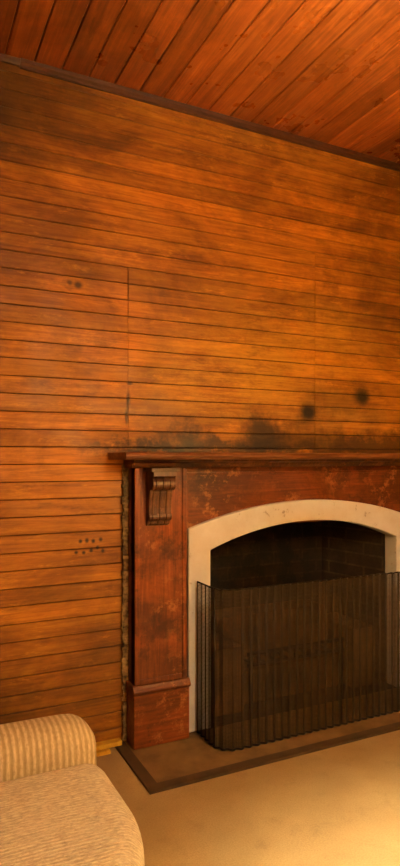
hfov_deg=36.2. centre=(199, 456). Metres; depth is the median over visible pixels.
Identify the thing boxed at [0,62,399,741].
wall
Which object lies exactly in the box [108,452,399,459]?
mantel shelf
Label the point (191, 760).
hearth
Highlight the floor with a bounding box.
[96,730,399,865]
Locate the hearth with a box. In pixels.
[115,688,399,794]
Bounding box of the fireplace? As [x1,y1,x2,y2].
[108,452,399,749]
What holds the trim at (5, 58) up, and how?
attached to the wall
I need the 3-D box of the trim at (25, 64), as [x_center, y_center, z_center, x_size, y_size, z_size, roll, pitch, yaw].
[1.072,-1.714,3.572,4.130,0.032,0.028,0,0,-26]
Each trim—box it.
[0,53,20,66]
[20,58,399,171]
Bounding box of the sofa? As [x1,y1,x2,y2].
[0,714,144,865]
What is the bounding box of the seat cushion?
[0,764,144,865]
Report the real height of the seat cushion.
0.183 m
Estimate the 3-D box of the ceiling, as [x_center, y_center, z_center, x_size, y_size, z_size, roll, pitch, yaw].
[0.790,-1.760,0.888,7.000,0.060,4.600,0,0,-26]
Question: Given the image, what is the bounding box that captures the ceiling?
[0,0,399,163]
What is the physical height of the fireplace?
1.358 m
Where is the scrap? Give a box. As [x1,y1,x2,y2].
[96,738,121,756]
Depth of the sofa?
1.62 m
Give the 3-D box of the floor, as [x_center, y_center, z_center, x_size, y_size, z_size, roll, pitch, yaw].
[0.776,1.375,0.915,7.000,0.050,4.660,0,0,-26]
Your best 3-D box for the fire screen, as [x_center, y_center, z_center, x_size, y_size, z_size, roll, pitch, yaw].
[0.658,0.968,3.154,1.384,0.736,0.248,0,0,-26]
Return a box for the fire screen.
[197,571,399,750]

